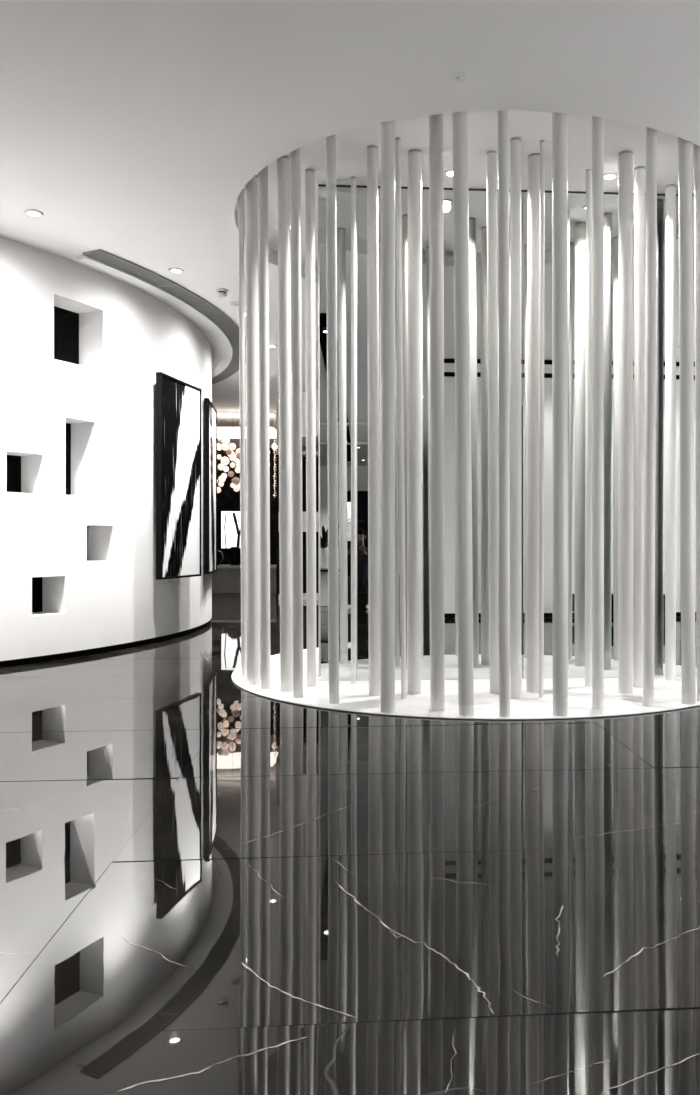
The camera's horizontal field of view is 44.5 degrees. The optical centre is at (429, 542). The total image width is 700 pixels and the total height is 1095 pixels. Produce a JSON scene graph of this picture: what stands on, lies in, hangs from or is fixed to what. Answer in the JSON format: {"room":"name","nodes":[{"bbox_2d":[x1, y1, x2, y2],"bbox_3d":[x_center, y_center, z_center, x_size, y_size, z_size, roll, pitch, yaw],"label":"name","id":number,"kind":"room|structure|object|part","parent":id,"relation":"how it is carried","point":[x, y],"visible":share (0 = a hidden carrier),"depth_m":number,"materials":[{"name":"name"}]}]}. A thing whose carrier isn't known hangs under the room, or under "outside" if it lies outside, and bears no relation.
{"room":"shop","nodes":[
{"label":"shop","id":0,"kind":"room"},
{"bbox_2d":[0,237,211,660],"bbox_3d":[-5.634,-0.752,8.767,5.716,3.395,10.516,0,0,20],"label":"wall","id":1,"kind":"structure","parent":0,"point":[127,335],"depth_m":7.58,"materials":[{"name":"paint"}]},
{"bbox_2d":[6,455,20,492],"bbox_3d":[-3.581,-0.577,7.127,0.008,0.330,0.329,0,0,30],"label":"window","id":2,"kind":"structure","parent":1,"relation":"in","point":[13,463],"depth_m":7.21,"materials":[{"name":"black glass"}]},
{"bbox_2d":[32,577,41,612],"bbox_3d":[-3.479,0.444,7.314,0.008,0.319,0.328,0,0,27],"label":"window","id":3,"kind":"structure","parent":1,"relation":"in","point":[36,581],"depth_m":7.41,"materials":[{"name":"black glass"}]},
{"bbox_2d":[54,306,78,364],"bbox_3d":[-3.352,-1.839,7.591,0.008,0.552,0.551,0,0,24],"label":"window","id":4,"kind":"structure","parent":1,"relation":"in","point":[66,322],"depth_m":7.71,"materials":[{"name":"black glass"}]},
{"bbox_2d":[65,423,70,494],"bbox_3d":[-3.344,-0.752,7.598,0.008,0.670,0.333,0,0,24],"label":"window","id":5,"kind":"structure","parent":1,"relation":"in","point":[67,425],"depth_m":7.71,"materials":[{"name":"black glass"}]},
{"bbox_2d":[87,526,87,559],"bbox_3d":[-3.260,0.002,7.802,0.008,0.323,0.326,0,0,21],"label":"window","id":6,"kind":"structure","parent":1,"relation":"in","point":[87,526],"depth_m":7.94,"materials":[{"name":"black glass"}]},
{"bbox_2d":[0,620,209,667],"bbox_3d":[-5.634,0.973,8.767,5.716,0.055,10.516,0,0,20],"label":"baseboard","id":7,"kind":"structure","parent":1,"relation":"attached to","point":[15,662],"depth_m":7.64,"materials":[{"name":"black paint"}]},
{"bbox_2d":[156,372,200,579],"bbox_3d":[-2.630,-0.660,8.825,0.130,2.040,0.941,0,0,9],"label":"painting","id":8,"kind":"object","parent":1,"relation":"attached to","point":[178,402],"visible":1,"depth_m":8.75,"materials":[{"name":"black paint"}]},
{"bbox_2d":[204,398,216,573],"bbox_3d":[-2.668,-0.660,10.345,0.060,2.040,1.013,0,0,-9],"label":"painting","id":9,"kind":"object","parent":1,"relation":"attached to","point":[210,413],"visible":1,"depth_m":10.12,"materials":[{"name":"black paint"}]},
{"bbox_2d":[76,255,231,377],"bbox_3d":[-3.070,-2.434,10.547,1.198,0.029,6.597,0,0,-11],"label":"trim","id":10,"kind":"structure","parent":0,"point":[225,344],"depth_m":8.63,"materials":[{"name":"paint"}]},
{"bbox_2d":[217,412,239,492],"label":"chandelier","id":11,"kind":"object","parent":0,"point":[224,434],"depth_m":16.05,"materials":[{"name":"white glass"}]},
{"bbox_3d":[-3.959,-1.440,16.100,0.127,0.127,0.127,0,0,0],"label":"globe","id":12,"kind":"part","parent":11,"relation":"part of","materials":[{"name":"beige glass"}]},
{"bbox_3d":[-3.940,-1.932,16.100,0.147,0.147,0.147,0,0,0],"label":"globe","id":13,"kind":"part","parent":11,"relation":"part of","materials":[{"name":"beige glass"}]},
{"bbox_3d":[-3.952,-1.216,16.150,0.137,0.137,0.137,0,0,0],"label":"globe","id":14,"kind":"part","parent":11,"relation":"part of","materials":[{"name":"beige glass"}]},
{"bbox_3d":[-3.907,-1.563,16.200,0.167,0.167,0.167,0,0,0],"label":"globe","id":15,"kind":"part","parent":11,"relation":"part of","materials":[{"name":"beige glass"}]},
{"bbox_3d":[-3.871,-1.813,16.050,0.137,0.137,0.137,0,0,0],"label":"globe","id":16,"kind":"part","parent":11,"relation":"part of","materials":[{"name":"beige glass"}]},
{"bbox_3d":[-3.912,-1.419,16.300,0.118,0.118,0.118,0,0,0],"label":"globe","id":17,"kind":"part","parent":11,"relation":"part of","materials":[{"name":"beige glass"}]},
{"bbox_3d":[-3.840,-1.920,16.000,0.137,0.137,0.137,0,0,0],"label":"globe","id":18,"kind":"part","parent":11,"relation":"part of","materials":[{"name":"beige glass"}]},
{"bbox_3d":[-3.784,-1.713,16.000,0.118,0.118,0.118,0,0,0],"label":"globe","id":19,"kind":"part","parent":11,"relation":"part of","materials":[{"name":"beige glass"}]},
{"bbox_3d":[-3.793,-1.315,16.200,0.118,0.118,0.118,0,0,0],"label":"globe","id":20,"kind":"part","parent":11,"relation":"part of","materials":[{"name":"beige glass"}]},
{"bbox_3d":[-3.737,-1.819,16.066,0.138,0.138,0.138,0,0,0],"label":"globe","id":21,"kind":"part","parent":11,"relation":"part of","materials":[{"name":"beige glass"}]},
{"bbox_3d":[-3.731,-1.610,16.100,0.127,0.127,0.127,0,0,0],"label":"globe","id":22,"kind":"part","parent":11,"relation":"part of","materials":[{"name":"beige glass"}]},
{"bbox_3d":[-3.652,-1.167,16.000,0.147,0.147,0.147,0,0,0],"label":"globe","id":23,"kind":"part","parent":11,"relation":"part of","materials":[{"name":"beige glass"}]},
{"bbox_3d":[-3.639,-1.026,15.994,0.123,0.123,0.123,0,0,0],"label":"globe","id":24,"kind":"part","parent":11,"relation":"part of","materials":[{"name":"beige glass"}]},
{"bbox_2d":[217,427,275,437],"bbox_3d":[-3.670,-2.100,16.200,1.440,0.140,0.600,0,0,0],"label":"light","id":25,"kind":"object","parent":11,"relation":"on","point":[222,432],"depth_m":15.90,"materials":[{"name":"white"}]},
{"bbox_2d":[217,427,291,564],"bbox_3d":[-2.900,-0.725,18.075,18.200,3.450,0.150,0,0,0],"label":"wall","id":26,"kind":"structure","parent":0,"point":[227,499],"depth_m":18.00,"materials":[{"name":"black"}]},
{"bbox_2d":[220,510,240,548],"bbox_3d":[-4.010,-0.280,17.975,0.840,0.820,0.040,0,0,0],"label":"picture","id":27,"kind":"object","parent":26,"relation":"attached to","point":[229,519],"visible":0.44,"depth_m":17.97,"materials":[{"name":"white paper"}]},
{"bbox_2d":[276,390,317,450],"bbox_3d":[-1.190,-2.075,15.000,3.000,0.750,3.000,0,0,0],"label":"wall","id":28,"kind":"structure","parent":0,"point":[303,393],"depth_m":13.79,"materials":[{"name":"paint"}]},
{"bbox_2d":[0,594,699,1094],"bbox_3d":[-2.052,1.013,-1.361,20.700,0.034,41.201,0,0,-4],"label":"floor","id":29,"kind":"structure","parent":0,"point":[210,885],"depth_m":2.44,"materials":[{"name":"stone"}]},
{"bbox_2d":[212,565,275,593],"bbox_3d":[-4.260,0.723,17.100,3.140,0.555,0.760,0,0,0],"label":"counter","id":30,"kind":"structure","parent":29,"relation":"on","point":[227,578],"depth_m":16.75,"materials":[{"name":"stone"}]},
{"bbox_2d":[217,550,223,564],"bbox_3d":[-4.330,0.290,17.050,0.400,0.308,0.400,0,0,0],"label":"vase","id":31,"kind":"object","parent":30,"relation":"on","point":[220,557],"visible":0.21,"depth_m":16.96,"materials":[{"name":"black ceramic"}]},
{"bbox_2d":[227,547,240,564],"bbox_3d":[-3.910,0.260,17.050,0.340,0.368,0.340,0,0,0],"label":"vase","id":32,"kind":"object","parent":30,"relation":"on","point":[234,553],"visible":0.87,"depth_m":16.93,"materials":[{"name":"black ceramic"}]},
{"bbox_2d":[276,451,317,599],"bbox_3d":[-2.200,-0.310,15.100,1.000,2.620,0.360,0,0,0],"label":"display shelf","id":33,"kind":"object","parent":29,"relation":"on","point":[277,452],"visible":0.3,"depth_m":15.06,"materials":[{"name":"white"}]},
{"bbox_2d":[232,648,699,719],"bbox_3d":[0.440,0.993,6.760,3.930,0.010,3.930,0,0,0],"label":"platform","id":34,"kind":"object","parent":29,"relation":"on","point":[356,697],"visible":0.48,"depth_m":5.40,"materials":[{"name":"white paint"}]},
{"bbox_2d":[238,189,246,678],"bbox_3d":[-1.361,-0.791,6.173,0.063,3.558,0.041,0,0,0],"label":"post","id":35,"kind":"object","parent":34,"relation":"on","point":[241,196],"visible":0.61,"depth_m":6.16,"materials":[{"name":"white metal"}]},
{"bbox_2d":[245,175,259,684],"bbox_3d":[-1.242,-0.791,5.962,0.108,3.558,0.096,0,0,0],"label":"post","id":36,"kind":"object","parent":34,"relation":"on","point":[251,188],"visible":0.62,"depth_m":5.92,"materials":[{"name":"white metal"}]},
{"bbox_2d":[258,165,270,688],"bbox_3d":[-1.125,-0.791,5.771,0.086,3.558,0.069,0,0,0],"label":"post","id":37,"kind":"object","parent":34,"relation":"on","point":[263,232],"visible":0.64,"depth_m":5.74,"materials":[{"name":"white metal"}]},
{"bbox_2d":[277,156,292,691],"bbox_3d":[-0.968,-0.791,5.678,0.104,3.558,0.084,0,0,0],"label":"post","id":38,"kind":"object","parent":34,"relation":"on","point":[283,163],"visible":0.93,"depth_m":5.64,"materials":[{"name":"white metal"}]},
{"bbox_2d":[290,148,302,697],"bbox_3d":[-0.855,-0.791,5.451,0.086,3.558,0.067,0,0,0],"label":"post","id":39,"kind":"object","parent":34,"relation":"on","point":[295,156],"visible":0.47,"depth_m":5.42,"materials":[{"name":"white metal"}]},
{"bbox_2d":[305,169,316,686],"bbox_3d":[-0.823,-0.791,5.865,0.080,3.558,0.067,0,0,0],"label":"post","id":40,"kind":"object","parent":34,"relation":"on","point":[309,173],"visible":1,"depth_m":5.84,"materials":[{"name":"white metal"}]},
{"bbox_2d":[326,134,338,703],"bbox_3d":[-0.602,-0.791,5.248,0.085,3.558,0.065,0,0,0],"label":"post","id":41,"kind":"object","parent":34,"relation":"on","point":[331,204],"visible":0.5,"depth_m":5.22,"materials":[{"name":"silver metal"}]},
{"bbox_2d":[351,176,355,683],"bbox_3d":[-0.536,-0.791,5.975,0.038,3.558,0.038,0,0,0],"label":"post","id":42,"kind":"object","parent":34,"relation":"on","point":[353,178],"visible":1,"depth_m":5.96,"materials":[{"name":"white metal"}]},
{"bbox_2d":[367,145,379,695],"bbox_3d":[-0.368,-0.791,5.525,0.085,3.558,0.073,0,0,0],"label":"post","id":43,"kind":"object","parent":34,"relation":"on","point":[372,150],"visible":1,"depth_m":5.49,"materials":[{"name":"white metal"}]},
{"bbox_2d":[380,120,394,712],"bbox_3d":[-0.249,-0.791,4.993,0.088,3.558,0.116,0,0,0],"label":"post","id":44,"kind":"object","parent":34,"relation":"on","point":[387,129],"visible":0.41,"depth_m":4.96,"materials":[{"name":"silver metal"}]},
{"bbox_2d":[395,137,406,698],"bbox_3d":[-0.185,-0.791,5.400,0.072,3.558,0.034,0,0,0],"label":"post","id":45,"kind":"object","parent":34,"relation":"on","point":[397,139],"visible":1,"depth_m":5.39,"materials":[{"name":"silver metal"}]},
{"bbox_2d":[407,149,421,694],"bbox_3d":[-0.101,-0.791,5.585,0.096,3.558,0.093,0,0,0],"label":"post","id":46,"kind":"object","parent":34,"relation":"on","point":[414,454],"visible":1,"depth_m":5.54,"materials":[{"name":"white metal"}]},
{"bbox_2d":[318,184,522,680],"bbox_3d":[-0.064,-0.790,6.158,1.477,3.555,0.049,0,0,-4],"label":"mirror panel","id":47,"kind":"object","parent":34,"relation":"on","point":[478,327],"visible":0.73,"depth_m":6.13,"materials":[{"name":"grey metal"}]},
{"bbox_3d":[-0.064,-2.562,6.158,1.477,0.012,0.048,0,0,-4],"label":"rail","id":48,"kind":"part","parent":47,"relation":"part of","materials":[{"name":"black metal"}]},
{"bbox_2d":[429,114,444,710],"bbox_3d":[0.041,-0.791,5.041,0.092,3.558,0.085,0,0,0],"label":"post","id":49,"kind":"object","parent":34,"relation":"on","point":[436,138],"visible":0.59,"depth_m":5.00,"materials":[{"name":"silver metal"}]},
{"bbox_2d":[452,112,473,716],"bbox_3d":[0.190,-0.791,4.891,0.129,3.558,0.090,0,0,27],"label":"post","id":50,"kind":"object","parent":34,"relation":"on","point":[459,119],"visible":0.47,"depth_m":4.85,"materials":[{"name":"silver metal"}]},
{"bbox_2d":[487,150,498,693],"bbox_3d":[0.416,-0.791,5.596,0.089,3.558,0.068,0,0,0],"label":"post","id":51,"kind":"object","parent":34,"relation":"on","point":[492,259],"visible":0.95,"depth_m":5.57,"materials":[{"name":"white metal"}]},
{"bbox_2d":[498,111,509,716],"bbox_3d":[0.424,-0.791,4.856,0.069,3.558,0.086,0,0,0],"label":"post","id":52,"kind":"object","parent":34,"relation":"on","point":[503,116],"visible":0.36,"depth_m":4.83,"materials":[{"name":"silver metal"}]},
{"bbox_2d":[510,137,521,698],"bbox_3d":[0.547,-0.791,5.418,0.072,3.558,0.070,0,0,0],"label":"post","id":53,"kind":"object","parent":34,"relation":"on","point":[515,143],"visible":1,"depth_m":5.39,"materials":[{"name":"silver metal"}]},
{"bbox_2d":[526,153,539,692],"bbox_3d":[0.701,-0.791,5.654,0.120,3.558,0.111,0,0,0],"label":"post","id":54,"kind":"object","parent":34,"relation":"on","point":[533,200],"visible":0.66,"depth_m":5.60,"materials":[{"name":"white metal"}]},
{"bbox_2d":[539,140,544,697],"bbox_3d":[0.714,-0.791,5.433,0.037,3.558,0.031,0,0,0],"label":"post","id":55,"kind":"object","parent":34,"relation":"on","point":[542,144],"visible":1,"depth_m":5.42,"materials":[{"name":"white metal"}]},
{"bbox_2d":[552,112,567,715],"bbox_3d":[0.749,-0.791,4.894,0.088,3.558,0.108,0,0,0],"label":"post","id":56,"kind":"object","parent":34,"relation":"on","point":[559,120],"visible":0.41,"depth_m":4.86,"materials":[{"name":"silver metal"}]},
{"bbox_2d":[585,169,591,686],"bbox_3d":[1.095,-0.791,5.857,0.058,3.558,0.050,0,0,0],"label":"post","id":57,"kind":"object","parent":34,"relation":"on","point":[588,362],"visible":0.81,"depth_m":5.83,"materials":[{"name":"white metal"}]},
{"bbox_2d":[592,116,603,709],"bbox_3d":[1.000,-0.791,5.063,0.071,3.558,0.068,0,0,0],"label":"post","id":58,"kind":"object","parent":34,"relation":"on","point":[597,122],"visible":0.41,"depth_m":5.04,"materials":[{"name":"silver metal"}]},
{"bbox_2d":[523,190,696,678],"bbox_3d":[1.424,-0.790,6.255,1.500,3.555,0.048,0,0,-4],"label":"mirror panel","id":59,"kind":"object","parent":34,"relation":"on","point":[576,199],"visible":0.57,"depth_m":6.22,"materials":[{"name":"grey"}]},
{"bbox_3d":[1.424,-2.562,6.255,1.500,0.012,0.048,0,0,-4],"label":"rail","id":60,"kind":"part","parent":59,"relation":"part of","materials":[{"name":"black metal"}]},
{"bbox_2d":[618,150,632,693],"bbox_3d":[1.292,-0.791,5.609,0.097,3.558,0.096,0,0,0],"label":"post","id":61,"kind":"object","parent":34,"relation":"on","point":[625,158],"visible":1,"depth_m":5.57,"materials":[{"name":"white metal"}]},
{"bbox_2d":[633,166,645,687],"bbox_3d":[1.435,-0.791,5.829,0.084,3.558,0.074,0,0,0],"label":"post","id":62,"kind":"object","parent":34,"relation":"on","point":[640,172],"visible":0.94,"depth_m":5.80,"materials":[{"name":"white metal"}]},
{"bbox_2d":[643,127,657,706],"bbox_3d":[1.335,-0.791,5.153,0.087,3.558,0.066,0,0,0],"label":"post","id":63,"kind":"object","parent":34,"relation":"on","point":[651,134],"visible":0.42,"depth_m":5.13,"materials":[{"name":"silver metal"}]},
{"bbox_2d":[665,184,675,680],"bbox_3d":[1.733,-0.791,6.123,0.078,3.558,0.075,0,0,0],"label":"post","id":64,"kind":"object","parent":34,"relation":"on","point":[670,191],"visible":1,"depth_m":6.09,"materials":[{"name":"white metal"}]},
{"bbox_2d":[678,137,695,704],"bbox_3d":[1.585,-0.791,5.247,0.084,3.558,0.111,0,0,-31],"label":"post","id":65,"kind":"object","parent":34,"relation":"on","point":[685,200],"visible":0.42,"depth_m":5.21,"materials":[{"name":"white metal"}]},
{"bbox_2d":[694,144,699,700],"bbox_3d":[1.700,-0.791,5.333,0.071,3.558,0.099,0,0,-25],"label":"post","id":66,"kind":"object","parent":34,"relation":"on","point":[696,147],"visible":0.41,"depth_m":5.31,"materials":[{"name":"white metal"}]},
{"bbox_2d":[0,0,699,426],"bbox_3d":[-2.900,-2.510,-1.500,18.200,0.120,39.000,0,0,0],"label":"ceiling","id":67,"kind":"structure","parent":0,"point":[137,129],"depth_m":4.73,"materials":[{"name":"paint"}]},
{"bbox_2d":[24,209,43,216],"bbox_3d":[-2.939,-2.445,6.305,0.134,0.010,0.134,0,0,0],"label":"recessed light","id":68,"kind":"object","parent":67,"relation":"in","point":[30,212],"visible":1,"depth_m":6.29,"materials":[{"name":"white"}]},
{"bbox_2d":[82,249,176,286],"bbox_3d":[-2.654,-2.442,7.584,0.225,0.015,1.004,0,0,21],"label":"ceiling vent","id":69,"kind":"object","parent":67,"relation":"in","point":[100,255],"visible":1,"depth_m":7.52,"materials":[{"name":"grey metal"}]},
{"bbox_2d":[168,268,183,272],"bbox_3d":[-2.279,-2.445,7.635,0.134,0.010,0.134,0,0,0],"label":"recessed light","id":70,"kind":"object","parent":67,"relation":"in","point":[173,270],"visible":1,"depth_m":7.62,"materials":[{"name":"white"}]},
{"bbox_2d":[159,284,245,383],"bbox_3d":[-2.895,-2.442,11.031,1.040,0.015,6.055,0,0,-16],"label":"ceiling vent","id":71,"kind":"object","parent":67,"relation":"in","point":[217,316],"visible":0.63,"depth_m":9.30,"materials":[{"name":"grey"}]},
{"bbox_2d":[215,288,228,297],"bbox_3d":[-2.014,-2.414,8.231,0.124,0.071,0.124,0,0,0],"label":"smoke detector","id":72,"kind":"object","parent":67,"relation":"attached to","point":[221,292],"visible":1,"depth_m":8.20,"materials":[{"name":"white plastic"}]},
{"bbox_2d":[230,301,238,306],"bbox_3d":[-1.980,-2.434,8.677,0.124,0.031,0.124,0,0,0],"label":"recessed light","id":73,"kind":"object","parent":67,"relation":"attached to","point":[233,303],"visible":0.75,"depth_m":8.63,"materials":[{"name":"white"}]},
{"bbox_2d":[269,412,278,497],"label":"chandelier","id":74,"kind":"object","parent":67,"relation":"hanging from","point":[272,431],"depth_m":16.10,"materials":[{"name":"white glass"}]},
{"bbox_2d":[444,169,452,176],"bbox_3d":[0.153,-2.565,5.900,0.110,0.010,0.110,0,0,0],"label":"recessed light","id":75,"kind":"object","parent":67,"relation":"in","point":[449,173],"visible":0.58,"depth_m":5.89,"materials":[{"name":"white"}]},
{"bbox_2d":[451,73,466,81],"bbox_3d":[0.152,-2.441,4.469,0.080,0.018,0.080,0,0,0],"label":"sprinkler","id":76,"kind":"object","parent":67,"relation":"attached to","point":[458,77],"visible":1,"depth_m":4.46,"materials":[{"name":"white"}]},
{"bbox_2d":[604,172,617,179],"bbox_3d":[1.258,-2.565,5.950,0.110,0.010,0.110,0,0,0],"label":"recessed light","id":77,"kind":"object","parent":67,"relation":"in","point":[607,176],"visible":0.89,"depth_m":5.94,"materials":[{"name":"white"}]}
]}

